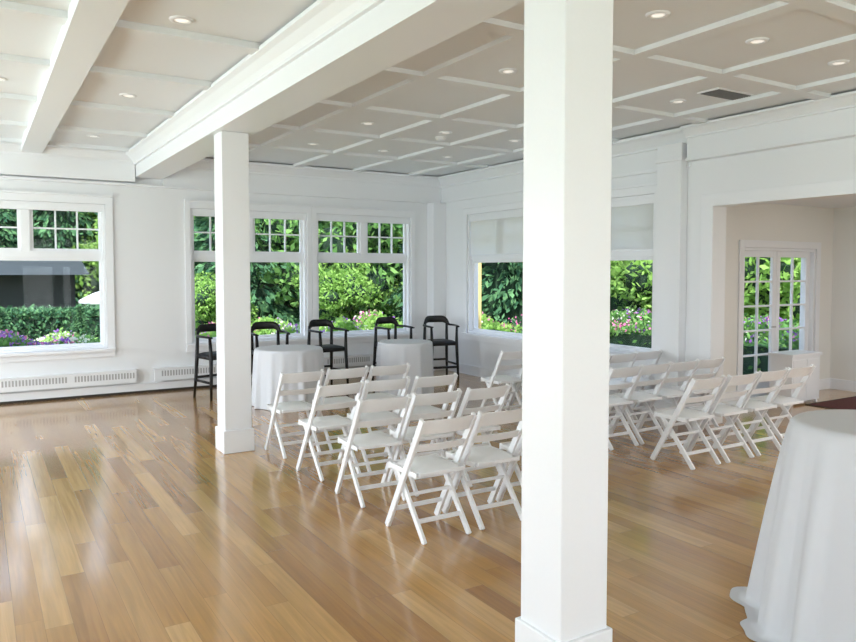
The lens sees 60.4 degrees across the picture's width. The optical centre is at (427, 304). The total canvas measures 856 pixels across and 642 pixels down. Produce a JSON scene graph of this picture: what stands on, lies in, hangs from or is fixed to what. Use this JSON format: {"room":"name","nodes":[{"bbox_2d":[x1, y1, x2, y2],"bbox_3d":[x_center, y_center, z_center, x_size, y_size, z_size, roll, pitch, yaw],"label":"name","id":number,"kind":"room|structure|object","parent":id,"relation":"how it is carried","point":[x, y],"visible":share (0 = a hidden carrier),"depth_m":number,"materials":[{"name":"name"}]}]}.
{"room":"event hall","nodes":[
{"label":"event hall","id":0,"kind":"room"},
{"bbox_2d":[0,175,426,393],"bbox_3d":[-4.360,-0.341,10.709,11.040,3.870,0.220,-2,3,-32],"label":"wall","id":1,"kind":"structure","parent":0,"point":[148,223],"depth_m":10.77,"materials":[{"name":"paint"}]},
{"bbox_2d":[0,190,115,362],"bbox_3d":[-5.451,-0.378,9.980,2.180,2.290,0.275,-2,3,-32],"label":"window","id":2,"kind":"structure","parent":1,"relation":"in","point":[23,202],"depth_m":10.19,"materials":[{"name":"paint"}]},
{"bbox_2d":[0,366,370,404],"bbox_3d":[-4.408,1.230,10.601,10.330,0.140,0.036,-2,3,-32],"label":"baseboard","id":3,"kind":"structure","parent":1,"relation":"attached to","point":[61,394],"depth_m":10.45,"materials":[{"name":"paint"}]},
{"bbox_2d":[0,353,376,392],"bbox_3d":[-3.765,1.024,10.949,8.220,0.180,0.099,-2,3,-32],"label":"baseboard heater","id":4,"kind":"object","parent":1,"relation":"attached to","point":[13,384],"visible":0.59,"depth_m":10.44,"materials":[{"name":"paint"}]},
{"bbox_2d":[0,143,440,202],"bbox_3d":[-4.237,-1.923,10.432,10.595,0.465,0.260,-2,3,-32],"label":"trim","id":5,"kind":"structure","parent":1,"relation":"attached to","point":[54,162],"depth_m":11.10,"materials":[{"name":"paint"}]},
{"bbox_2d":[184,199,313,351],"bbox_3d":[-2.811,-0.452,11.603,2.026,2.290,0.275,-2,3,-32],"label":"window","id":6,"kind":"structure","parent":1,"relation":"in","point":[303,213],"depth_m":11.65,"materials":[{"name":"paint"}]},
{"bbox_2d":[312,205,415,344],"bbox_3d":[-1.112,-0.499,12.647,1.956,2.290,0.275,-2,3,-32],"label":"window","id":7,"kind":"structure","parent":1,"relation":"in","point":[364,216],"depth_m":12.61,"materials":[{"name":"paint"}]},
{"bbox_2d":[427,203,445,370],"bbox_3d":[0.154,-0.316,13.231,0.268,2.990,0.218,-2,3,-32],"label":"corner boxing","id":8,"kind":"object","parent":1,"relation":"attached to","point":[436,212],"visible":0.76,"depth_m":13.13,"materials":[{"name":"paint"}]},
{"bbox_2d":[0,370,855,641],"bbox_3d":[1.131,1.682,5.286,14.620,0.280,14.920,-2,3,-32],"label":"floor","id":9,"kind":"structure","parent":0,"point":[123,518],"depth_m":4.90,"materials":[{"name":"brown wood"}]},
{"bbox_2d":[193,323,216,400],"bbox_3d":[-2.975,0.798,10.376,0.524,1.028,0.566,3,4,44],"label":"counter stool","id":10,"kind":"object","parent":9,"relation":"on","point":[211,355],"visible":0.53,"depth_m":10.31,"materials":[{"name":"paint"}]},
{"bbox_2d":[214,131,253,453],"bbox_3d":[-1.929,-0.109,7.269,0.304,3.119,0.304,-2,3,-32],"label":"column","id":11,"kind":"structure","parent":9,"relation":"on","point":[234,432],"depth_m":7.16,"materials":[{"name":"paint"}]},
{"bbox_2d":[251,321,289,383],"bbox_3d":[-2.341,0.778,10.800,0.566,1.028,0.524,-1,3,-27],"label":"counter stool","id":12,"kind":"object","parent":9,"relation":"on","point":[266,324],"visible":0.49,"depth_m":10.90,"materials":[{"name":"paint"}]},
{"bbox_2d":[251,345,325,410],"bbox_3d":[-1.855,0.957,9.785,0.999,0.760,1.059,-2,3,-32],"label":"round banquet table","id":13,"kind":"object","parent":9,"relation":"on","point":[268,361],"visible":0.77,"depth_m":9.42,"materials":[{"name":"white fabric"}]},
{"bbox_2d":[265,369,324,458],"bbox_3d":[-1.313,1.044,7.223,0.434,0.842,0.525,-2,3,-32],"label":"folding chair","id":14,"kind":"object","parent":9,"relation":"on","point":[291,406],"visible":0.8,"depth_m":7.11,"materials":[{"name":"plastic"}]},
{"bbox_2d":[307,319,348,383],"bbox_3d":[-1.563,0.755,11.326,0.566,1.028,0.524,-2,3,-37],"label":"counter stool","id":15,"kind":"object","parent":9,"relation":"on","point":[331,347],"visible":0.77,"depth_m":11.32,"materials":[{"name":"paint"}]},
{"bbox_2d":[296,380,364,480],"bbox_3d":[-0.861,1.078,6.479,0.434,0.842,0.525,-2,3,-34],"label":"folding chair","id":16,"kind":"object","parent":9,"relation":"on","point":[333,421],"visible":0.88,"depth_m":6.38,"materials":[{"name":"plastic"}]},
{"bbox_2d":[311,365,368,449],"bbox_3d":[-0.904,1.032,7.484,0.434,0.842,0.525,-2,3,-32],"label":"folding chair","id":17,"kind":"object","parent":9,"relation":"on","point":[362,372],"visible":0.52,"depth_m":7.34,"materials":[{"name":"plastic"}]},
{"bbox_2d":[335,394,411,507],"bbox_3d":[-0.434,1.110,5.777,0.434,0.842,0.525,-1,3,-30],"label":"folding chair","id":18,"kind":"object","parent":9,"relation":"on","point":[353,441],"visible":0.95,"depth_m":5.68,"materials":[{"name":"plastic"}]},
{"bbox_2d":[347,376,410,471],"bbox_3d":[-0.465,1.066,6.744,0.434,0.842,0.525,-2,3,-31],"label":"folding chair","id":19,"kind":"object","parent":9,"relation":"on","point":[394,384],"visible":0.48,"depth_m":6.60,"materials":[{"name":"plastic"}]},
{"bbox_2d":[355,363,409,432],"bbox_3d":[-0.492,1.021,7.723,0.434,0.842,0.525,-2,3,-30],"label":"folding chair","id":20,"kind":"object","parent":9,"relation":"on","point":[403,369],"visible":0.39,"depth_m":7.56,"materials":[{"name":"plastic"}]},
{"bbox_2d":[372,317,414,379],"bbox_3d":[-0.575,0.727,11.933,0.566,1.028,0.524,-2,3,-38],"label":"counter stool","id":21,"kind":"object","parent":9,"relation":"on","point":[380,320],"visible":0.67,"depth_m":11.96,"materials":[{"name":"paint"}]},
{"bbox_2d":[375,339,433,395],"bbox_3d":[-0.340,0.915,10.701,0.862,0.760,0.889,0,3,-4],"label":"round banquet table","id":22,"kind":"object","parent":9,"relation":"on","point":[418,353],"visible":0.69,"depth_m":10.35,"materials":[{"name":"white fabric"}]},
{"bbox_2d":[387,388,461,496],"bbox_3d":[-0.033,1.097,6.059,0.434,0.842,0.525,-1,3,-30],"label":"folding chair","id":23,"kind":"object","parent":9,"relation":"on","point":[407,433],"visible":0.58,"depth_m":5.92,"materials":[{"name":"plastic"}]},
{"bbox_2d":[395,372,457,456],"bbox_3d":[-0.030,1.055,6.977,0.434,0.842,0.525,-2,3,-31],"label":"folding chair","id":24,"kind":"object","parent":9,"relation":"on","point":[432,381],"visible":0.4,"depth_m":6.83,"materials":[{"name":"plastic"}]},
{"bbox_2d":[385,412,476,544],"bbox_3d":[0.019,1.143,5.038,0.434,0.842,0.525,-2,3,-32],"label":"folding chair","id":25,"kind":"object","parent":9,"relation":"on","point":[431,464],"visible":1,"depth_m":4.96,"materials":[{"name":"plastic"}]},
{"bbox_2d":[423,315,459,378],"bbox_3d":[0.197,0.712,12.266,0.566,1.028,0.524,-1,3,-20],"label":"counter stool","id":26,"kind":"object","parent":9,"relation":"on","point":[446,342],"visible":0.88,"depth_m":12.16,"materials":[{"name":"paint"}]},
{"bbox_2d":[444,383,510,486],"bbox_3d":[0.386,1.086,6.306,0.434,0.842,0.525,-2,3,-34],"label":"folding chair","id":27,"kind":"object","parent":9,"relation":"on","point":[502,392],"visible":0.55,"depth_m":6.16,"materials":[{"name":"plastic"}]},
{"bbox_2d":[442,409,521,529],"bbox_3d":[0.423,1.131,5.304,0.434,0.842,0.525,-2,3,-31],"label":"folding chair","id":28,"kind":"object","parent":9,"relation":"on","point":[485,455],"visible":0.88,"depth_m":5.22,"materials":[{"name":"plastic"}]},
{"bbox_2d":[480,351,521,410],"bbox_3d":[0.948,0.961,9.056,0.434,0.842,0.525,-2,3,-31],"label":"folding chair","id":29,"kind":"object","parent":9,"relation":"on","point":[499,379],"visible":0.72,"depth_m":8.95,"materials":[{"name":"wood"}]},
{"bbox_2d":[496,435,521,501],"bbox_3d":[0.840,1.120,5.559,0.434,0.842,0.525,-1,3,-29],"label":"folding chair","id":30,"kind":"object","parent":9,"relation":"on","point":[513,465],"visible":0.09,"depth_m":5.53,"materials":[{"name":"wood"}]},
{"bbox_2d":[508,374,521,409],"bbox_3d":[1.331,0.951,9.283,0.434,0.842,0.525,-2,3,-32],"label":"folding chair","id":31,"kind":"object","parent":9,"relation":"on","point":[519,388],"visible":0.11,"depth_m":9.29,"materials":[{"name":"wood"}]},
{"bbox_2d":[515,0,612,641],"bbox_3d":[0.598,0.076,3.192,0.304,3.119,0.304,-2,3,-32],"label":"column","id":32,"kind":"structure","parent":9,"relation":"on","point":[568,44],"depth_m":3.09,"materials":[{"name":"paint"}]},
{"bbox_2d":[609,351,638,423],"bbox_3d":[2.169,0.974,8.770,0.434,0.842,0.525,-2,3,-32],"label":"folding chair","id":33,"kind":"object","parent":9,"relation":"on","point":[631,357],"visible":0.35,"depth_m":8.64,"materials":[{"name":"wood"}]},
{"bbox_2d":[608,365,643,449],"bbox_3d":[1.873,1.029,7.554,0.434,0.842,0.525,-2,3,-32],"label":"folding chair","id":34,"kind":"object","parent":9,"relation":"on","point":[614,401],"visible":0.57,"depth_m":7.48,"materials":[{"name":"wood"}]},
{"bbox_2d":[611,349,661,419],"bbox_3d":[2.533,0.962,9.028,0.434,0.842,0.525,-2,3,-32],"label":"folding chair","id":35,"kind":"object","parent":9,"relation":"on","point":[655,355],"visible":0.39,"depth_m":8.89,"materials":[{"name":"wood"}]},
{"bbox_2d":[610,362,672,444],"bbox_3d":[2.246,1.018,7.797,0.434,0.842,0.525,-2,3,-32],"label":"folding chair","id":36,"kind":"object","parent":9,"relation":"on","point":[642,397],"visible":0.88,"depth_m":7.71,"materials":[{"name":"wood"}]},
{"bbox_2d":[638,359,699,438],"bbox_3d":[2.621,1.007,8.037,0.434,0.842,0.525,-2,3,-31],"label":"folding chair","id":37,"kind":"object","parent":9,"relation":"on","point":[691,365],"visible":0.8,"depth_m":7.94,"materials":[{"name":"wood"}]},
{"bbox_2d":[650,375,726,469],"bbox_3d":[2.422,1.062,6.833,0.434,0.842,0.525,-2,3,-31],"label":"folding chair","id":38,"kind":"object","parent":9,"relation":"on","point":[681,414],"visible":1,"depth_m":6.76,"materials":[{"name":"wood"}]},
{"bbox_2d":[665,356,725,430],"bbox_3d":[2.994,0.996,8.278,0.434,0.842,0.525,-2,3,-31],"label":"folding chair","id":39,"kind":"object","parent":9,"relation":"on","point":[708,363],"visible":0.51,"depth_m":8.16,"materials":[{"name":"wood"}]},
{"bbox_2d":[686,371,759,462],"bbox_3d":[2.835,1.051,7.070,0.434,0.842,0.525,-2,3,-32],"label":"folding chair","id":40,"kind":"object","parent":9,"relation":"on","point":[719,410],"visible":0.88,"depth_m":6.99,"materials":[{"name":"wood"}]},
{"bbox_2d":[719,368,789,455],"bbox_3d":[3.236,1.040,7.323,0.434,0.842,0.525,-2,3,-31],"label":"folding chair","id":41,"kind":"object","parent":9,"relation":"on","point":[759,407],"visible":0.85,"depth_m":7.24,"materials":[{"name":"wood"}]},
{"bbox_2d":[747,364,815,443],"bbox_3d":[3.634,1.028,7.583,0.434,0.842,0.525,-2,3,-32],"label":"folding chair","id":42,"kind":"object","parent":9,"relation":"on","point":[784,402],"visible":0.75,"depth_m":7.49,"materials":[{"name":"wood"}]},
{"bbox_2d":[730,409,855,641],"bbox_3d":[2.208,1.097,3.610,1.320,1.040,1.532,0,3,-5],"label":"cocktail table","id":43,"kind":"object","parent":9,"relation":"on","point":[801,587],"visible":1,"depth_m":3.43,"materials":[{"name":"white fabric"}]},
{"bbox_2d":[768,350,821,401],"bbox_3d":[4.984,0.988,9.989,0.680,0.680,0.360,-2,3,-32],"label":"base cabinet","id":44,"kind":"object","parent":9,"relation":"on","point":[779,360],"visible":0.66,"depth_m":9.86,"materials":[{"name":"paint"}]},
{"bbox_2d":[805,396,855,409],"bbox_3d":[5.904,1.332,9.749,1.480,0.012,0.980,-2,3,-32],"label":"door mat","id":45,"kind":"object","parent":9,"relation":"on","point":[849,402],"visible":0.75,"depth_m":9.76,"materials":[{"name":"red fabric"}]},
{"bbox_2d":[0,0,855,176],"bbox_3d":[-0.452,-1.951,4.276,11.040,0.370,15.140,-2,3,-32],"label":"ceiling","id":46,"kind":"structure","parent":0,"point":[66,65],"depth_m":6.22,"materials":[{"name":"paint"}]},
{"bbox_2d":[87,135,99,137],"bbox_3d":[-4.185,-2.103,9.198,0.160,0.012,0.160,-2,3,-32],"label":"recessed light","id":47,"kind":"object","parent":46,"relation":"in","point":[91,136],"visible":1,"depth_m":9.19,"materials":[{"name":"paint"}]},
{"bbox_2d":[119,93,136,97],"bbox_3d":[-2.884,-2.007,7.065,0.160,0.012,0.160,-2,3,-32],"label":"recessed light","id":48,"kind":"object","parent":46,"relation":"in","point":[125,95],"visible":1,"depth_m":7.06,"materials":[{"name":"paint"}]},
{"bbox_2d":[169,15,193,24],"bbox_3d":[-1.659,-1.910,4.944,0.160,0.012,0.160,-2,3,-32],"label":"recessed light","id":49,"kind":"object","parent":46,"relation":"in","point":[177,19],"visible":1,"depth_m":4.93,"materials":[{"name":"paint"}]},
{"bbox_2d":[126,0,523,179],"bbox_3d":[-0.221,-1.728,4.428,0.678,0.370,14.700,-2,3,-32],"label":"ceiling beam","id":50,"kind":"structure","parent":46,"relation":"attached to","point":[332,46],"depth_m":5.15,"materials":[{"name":"white paint"}]},
{"bbox_2d":[361,122,374,125],"bbox_3d":[-0.686,-2.068,8.416,0.160,0.012,0.160,-2,3,-32],"label":"recessed light","id":51,"kind":"object","parent":46,"relation":"in","point":[362,123],"visible":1,"depth_m":8.40,"materials":[{"name":"paint"}]},
{"bbox_2d":[435,136,445,140],"bbox_3d":[0.162,-2.094,9.289,0.140,0.040,0.140,-2,3,-32],"label":"smoke detector","id":52,"kind":"object","parent":46,"relation":"attached to","point":[438,138],"visible":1,"depth_m":9.24,"materials":[{"name":"paint"}]},
{"bbox_2d":[439,131,451,134],"bbox_3d":[0.217,-2.093,8.971,0.160,0.012,0.160,-2,3,-32],"label":"recessed light","id":53,"kind":"object","parent":46,"relation":"in","point":[441,132],"visible":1,"depth_m":8.92,"materials":[{"name":"paint"}]},
{"bbox_2d":[499,68,517,73],"bbox_3d":[0.676,-1.967,6.204,0.160,0.012,0.160,-2,3,-32],"label":"recessed light","id":54,"kind":"object","parent":46,"relation":"in","point":[504,70],"visible":1,"depth_m":6.19,"materials":[{"name":"paint"}]},
{"bbox_2d":[645,10,670,19],"bbox_3d":[1.515,-1.906,4.842,0.160,0.012,0.160,-2,3,-32],"label":"recessed light","id":55,"kind":"object","parent":46,"relation":"in","point":[657,14],"visible":1,"depth_m":4.83,"materials":[{"name":"paint"}]},
{"bbox_2d":[670,99,686,103],"bbox_3d":[2.490,-2.018,7.319,0.160,0.012,0.160,-2,3,-32],"label":"recessed light","id":56,"kind":"object","parent":46,"relation":"in","point":[677,101],"visible":1,"depth_m":7.31,"materials":[{"name":"paint"}]},
{"bbox_2d":[697,87,753,99],"bbox_3d":[2.837,-2.001,7.004,0.520,0.018,0.240,-2,3,-32],"label":"ceiling vent","id":57,"kind":"object","parent":46,"relation":"in","point":[722,93],"depth_m":6.97,"materials":[{"name":"grey metal"}]},
{"bbox_2d":[746,37,768,44],"bbox_3d":[2.417,-1.931,5.397,0.160,0.012,0.160,-2,3,-32],"label":"recessed light","id":58,"kind":"object","parent":46,"relation":"in","point":[759,40],"visible":1,"depth_m":5.38,"materials":[{"name":"paint"}]},
{"bbox_2d":[828,59,849,65],"bbox_3d":[3.329,-1.956,5.957,0.160,0.012,0.160,-2,3,-32],"label":"recessed light","id":59,"kind":"object","parent":46,"relation":"in","point":[843,61],"visible":1,"depth_m":5.94,"materials":[{"name":"paint"}]},
{"bbox_2d":[441,137,855,424],"bbox_3d":[4.156,-0.181,7.194,0.220,3.870,14.700,-2,3,-32],"label":"wall","id":60,"kind":"structure","parent":0,"point":[834,160],"depth_m":8.61,"materials":[{"name":"paint"}]},
{"bbox_2d":[461,200,522,346],"bbox_3d":[1.203,-0.495,11.895,0.275,2.270,1.980,-2,3,-32],"label":"window","id":61,"kind":"structure","parent":60,"relation":"in","point":[494,236],"depth_m":12.19,"materials":[{"name":"paint"}]},
{"bbox_2d":[445,362,643,410],"bbox_3d":[1.580,1.188,11.205,0.035,0.170,4.840,-2,3,-32],"label":"baseboard","id":62,"kind":"structure","parent":60,"relation":"attached to","point":[467,369],"depth_m":12.36,"materials":[{"name":"paint"}]},
{"bbox_2d":[609,182,656,364],"bbox_3d":[2.429,-0.405,9.904,0.275,2.270,1.900,-2,3,-32],"label":"window","id":63,"kind":"structure","parent":60,"relation":"in","point":[633,218],"depth_m":9.43,"materials":[{"name":"paint"}]},
{"bbox_2d":[438,90,855,424],"bbox_3d":[3.969,-0.274,7.074,0.220,3.465,14.700,-2,3,-32],"label":"trim","id":64,"kind":"structure","parent":60,"relation":"attached to","point":[834,117],"depth_m":8.05,"materials":[{"name":"paint"}]},
{"bbox_2d":[654,142,687,408],"bbox_3d":[2.918,-0.265,8.860,0.138,3.285,0.400,-2,3,-32],"label":"pilaster","id":65,"kind":"object","parent":60,"relation":"attached to","point":[672,171],"visible":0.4,"depth_m":8.78,"materials":[{"name":"paint"}]},
{"bbox_2d":[723,378,855,401],"bbox_3d":[6.652,1.391,6.834,3.580,0.160,7.950,-2,3,-32],"label":"baseboard","id":66,"kind":"structure","parent":60,"relation":"attached to","point":[828,383],"depth_m":10.99,"materials":[{"name":"paint"}]},
{"bbox_2d":[723,203,833,391],"bbox_3d":[4.606,0.012,10.312,3.800,3.200,0.220,-2,3,-32],"label":"wall","id":67,"kind":"structure","parent":0,"point":[769,221],"depth_m":10.31,"materials":[{"name":"paint"}]},
{"bbox_2d":[736,240,820,399],"bbox_3d":[4.941,0.204,10.501,1.900,2.200,0.225,-2,3,-32],"label":"door","id":68,"kind":"structure","parent":67,"relation":"in","point":[808,327],"depth_m":10.48,"materials":[{"name":"paint"}]},
{"bbox_2d":[773,196,855,207],"bbox_3d":[6.746,-1.338,6.768,3.800,0.180,8.390,-2,3,-32],"label":"ceiling","id":69,"kind":"structure","parent":0,"point":[840,202],"depth_m":10.10,"materials":[{"name":"paint"}]},
{"bbox_2d":[830,207,855,380],"bbox_3d":[8.271,0.128,7.773,0.220,3.200,7.950,-2,3,-32],"label":"wall","id":70,"kind":"structure","parent":0,"point":[843,310],"depth_m":10.94,"materials":[{"name":"paint"}]},
{"label":"outside","id":71,"kind":"structure","parent":0,"visible":0},
{"bbox_3d":[-6.312,1.196,29.428,120.000,0.300,103.400,-2,3,-32],"label":"lawn","id":72,"kind":"structure","parent":71,"visible":0},
{"bbox_2d":[0,305,9,332],"bbox_3d":[-7.453,0.925,12.862,0.895,1.835,0.896,2,3,38],"label":"conifer","id":73,"kind":"object","parent":72,"relation":"on","point":[4,320],"visible":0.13,"depth_m":12.79,"materials":[{"name":"green plant"}]},
{"bbox_2d":[0,209,34,247],"bbox_3d":[-15.594,-3.587,26.090,4.515,9.635,4.512,-2,3,-37],"label":"conifer tree","id":74,"kind":"object","parent":72,"relation":"on","point":[8,217],"visible":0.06,"depth_m":25.68,"materials":[{"name":"green plant"}]},
{"bbox_2d":[0,261,89,309],"bbox_3d":[-17.863,0.098,17.799,17.000,2.950,6.200,-2,3,-32],"label":"outbuilding","id":75,"kind":"structure","parent":72,"relation":"on","point":[27,283],"depth_m":19.53,"materials":[{"name":"grey"}]},
{"bbox_2d":[27,327,71,342],"bbox_3d":[-9.173,1.158,13.891,8.944,1.486,2.493,-2,3,-30],"label":"flower bed","id":76,"kind":"object","parent":72,"relation":"on","point":[56,335],"visible":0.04,"depth_m":14.86,"materials":[{"name":"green plant"}]},
{"bbox_2d":[0,329,99,346],"bbox_3d":[-7.623,1.215,11.059,8.360,1.703,2.159,-2,3,-35],"label":"flower bed","id":77,"kind":"object","parent":72,"relation":"on","point":[7,339],"visible":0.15,"depth_m":11.65,"materials":[{"name":"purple plant"}]},
{"bbox_2d":[4,303,99,339],"bbox_3d":[-11.125,0.945,15.264,11.244,1.882,1.185,-2,3,-32],"label":"clipped hedge","id":78,"kind":"object","parent":72,"relation":"on","point":[38,322],"visible":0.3,"depth_m":16.46,"materials":[{"name":"green plant"}]},
{"bbox_2d":[33,210,99,306],"bbox_3d":[-13.914,-5.247,28.085,5.993,12.797,5.997,2,3,33],"label":"conifer tree","id":79,"kind":"object","parent":72,"relation":"on","point":[44,238],"visible":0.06,"depth_m":26.97,"materials":[{"name":"green plant"}]},
{"bbox_2d":[70,303,90,337],"bbox_3d":[-6.444,0.891,13.603,0.895,1.835,0.896,-2,3,-34],"label":"conifer","id":80,"kind":"object","parent":72,"relation":"on","point":[79,318],"visible":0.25,"depth_m":13.50,"materials":[{"name":"green plant"}]},
{"bbox_2d":[68,212,98,304],"bbox_3d":[-11.967,-3.022,28.883,4.724,8.184,5.915,-1,3,-20],"label":"maple tree","id":81,"kind":"object","parent":72,"relation":"on","point":[91,285],"visible":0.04,"depth_m":26.89,"materials":[{"name":"green plant"}]},
{"bbox_2d":[79,291,99,303],"bbox_3d":[-8.134,0.519,18.990,1.478,2.000,1.478,0,3,-9],"label":"patio umbrella","id":82,"kind":"object","parent":72,"relation":"on","point":[93,298],"visible":0.06,"depth_m":18.39,"materials":[{"name":"white fabric"}]},
{"bbox_2d":[195,271,258,334],"bbox_3d":[-5.077,0.376,17.827,1.865,2.397,1.891,-2,3,-33],"label":"bush","id":83,"kind":"object","parent":72,"relation":"on","point":[205,287],"visible":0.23,"depth_m":17.29,"materials":[{"name":"green plant"}]},
{"bbox_2d":[194,216,319,331],"bbox_3d":[-4.994,-3.927,19.524,5.115,10.922,5.118,0,3,-2],"label":"conifer tree","id":84,"kind":"object","parent":72,"relation":"on","point":[263,298],"visible":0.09,"depth_m":18.72,"materials":[{"name":"green plant"}]},
{"bbox_2d":[255,218,402,322],"bbox_3d":[-3.336,-2.825,20.522,4.996,8.550,6.318,-2,3,-32],"label":"maple tree","id":85,"kind":"object","parent":72,"relation":"on","point":[378,274],"visible":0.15,"depth_m":18.87,"materials":[{"name":"green plant"}]},
{"bbox_2d":[291,249,382,329],"bbox_3d":[-2.304,0.033,18.775,2.364,2.996,2.331,0,3,-8],"label":"maple tree","id":86,"kind":"object","parent":72,"relation":"on","point":[349,282],"visible":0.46,"depth_m":18.13,"materials":[{"name":"green plant"}]},
{"bbox_2d":[195,309,522,337],"bbox_3d":[-1.401,0.970,16.114,8.333,1.694,2.415,-2,3,-35],"label":"flower bed","id":87,"kind":"object","parent":72,"relation":"on","point":[486,323],"visible":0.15,"depth_m":15.85,"materials":[{"name":"green plant"}]},
{"bbox_2d":[321,221,402,314],"bbox_3d":[-1.345,-2.053,21.688,4.987,6.900,3.983,-1,3,-19],"label":"maple tree","id":88,"kind":"object","parent":72,"relation":"on","point":[387,292],"visible":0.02,"depth_m":20.38,"materials":[{"name":"green plant"}]},
{"bbox_2d":[383,225,489,322],"bbox_3d":[0.564,-3.679,20.904,4.824,10.295,4.822,2,3,34],"label":"conifer tree","id":89,"kind":"object","parent":72,"relation":"on","point":[398,313],"visible":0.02,"depth_m":20.16,"materials":[{"name":"green plant"}]},
{"bbox_2d":[478,263,480,328],"bbox_3d":[0.895,-0.065,14.206,0.260,3.600,0.260,-2,3,-32],"label":"porch post","id":90,"kind":"object","parent":72,"relation":"on","point":[479,264],"visible":0.02,"depth_m":14.14,"materials":[{"name":"yellow paint"}]},
{"bbox_2d":[481,262,522,332],"bbox_3d":[2.360,-4.337,20.105,5.479,11.693,5.476,1,3,22],"label":"conifer tree","id":91,"kind":"object","parent":72,"relation":"on","point":[501,282],"visible":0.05,"depth_m":18.93,"materials":[{"name":"green plant"}]},
{"bbox_2d":[610,261,625,313],"bbox_3d":[4.272,-0.338,20.347,2.798,3.596,2.836,1,3,25],"label":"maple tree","id":92,"kind":"object","parent":72,"relation":"on","point":[611,262],"visible":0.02,"depth_m":19.41,"materials":[{"name":"green plant"}]},
{"bbox_2d":[610,260,643,320],"bbox_3d":[4.310,-1.977,20.753,5.049,6.832,3.992,1,3,17],"label":"maple tree","id":93,"kind":"object","parent":72,"relation":"on","point":[615,304],"visible":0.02,"depth_m":19.06,"materials":[{"name":"green plant"}]},
{"bbox_2d":[610,260,652,311],"bbox_3d":[6.246,-2.063,19.751,4.096,7.096,5.129,0,3,-3],"label":"maple tree","id":94,"kind":"object","parent":72,"relation":"on","point":[637,275],"visible":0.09,"depth_m":17.88,"materials":[{"name":"green plant"}]},
{"bbox_2d":[610,307,799,374],"bbox_3d":[6.029,0.980,15.414,4.057,1.771,7.090,-2,3,-32],"label":"flower bed","id":95,"kind":"object","parent":72,"relation":"on","point":[630,327],"visible":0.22,"depth_m":14.97,"materials":[{"name":"green plant"}]},
{"bbox_2d":[642,259,797,318],"bbox_3d":[7.784,-1.811,18.570,3.867,6.699,4.842,2,3,41],"label":"maple tree","id":96,"kind":"object","parent":72,"relation":"on","point":[750,310],"visible":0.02,"depth_m":17.28,"materials":[{"name":"green plant"}]},
{"bbox_2d":[744,257,800,326],"bbox_3d":[9.484,-2.241,17.814,4.404,7.629,5.514,2,3,42],"label":"maple tree","id":97,"kind":"object","parent":72,"relation":"on","point":[750,262],"visible":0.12,"depth_m":16.71,"materials":[{"name":"green plant"}]}
]}

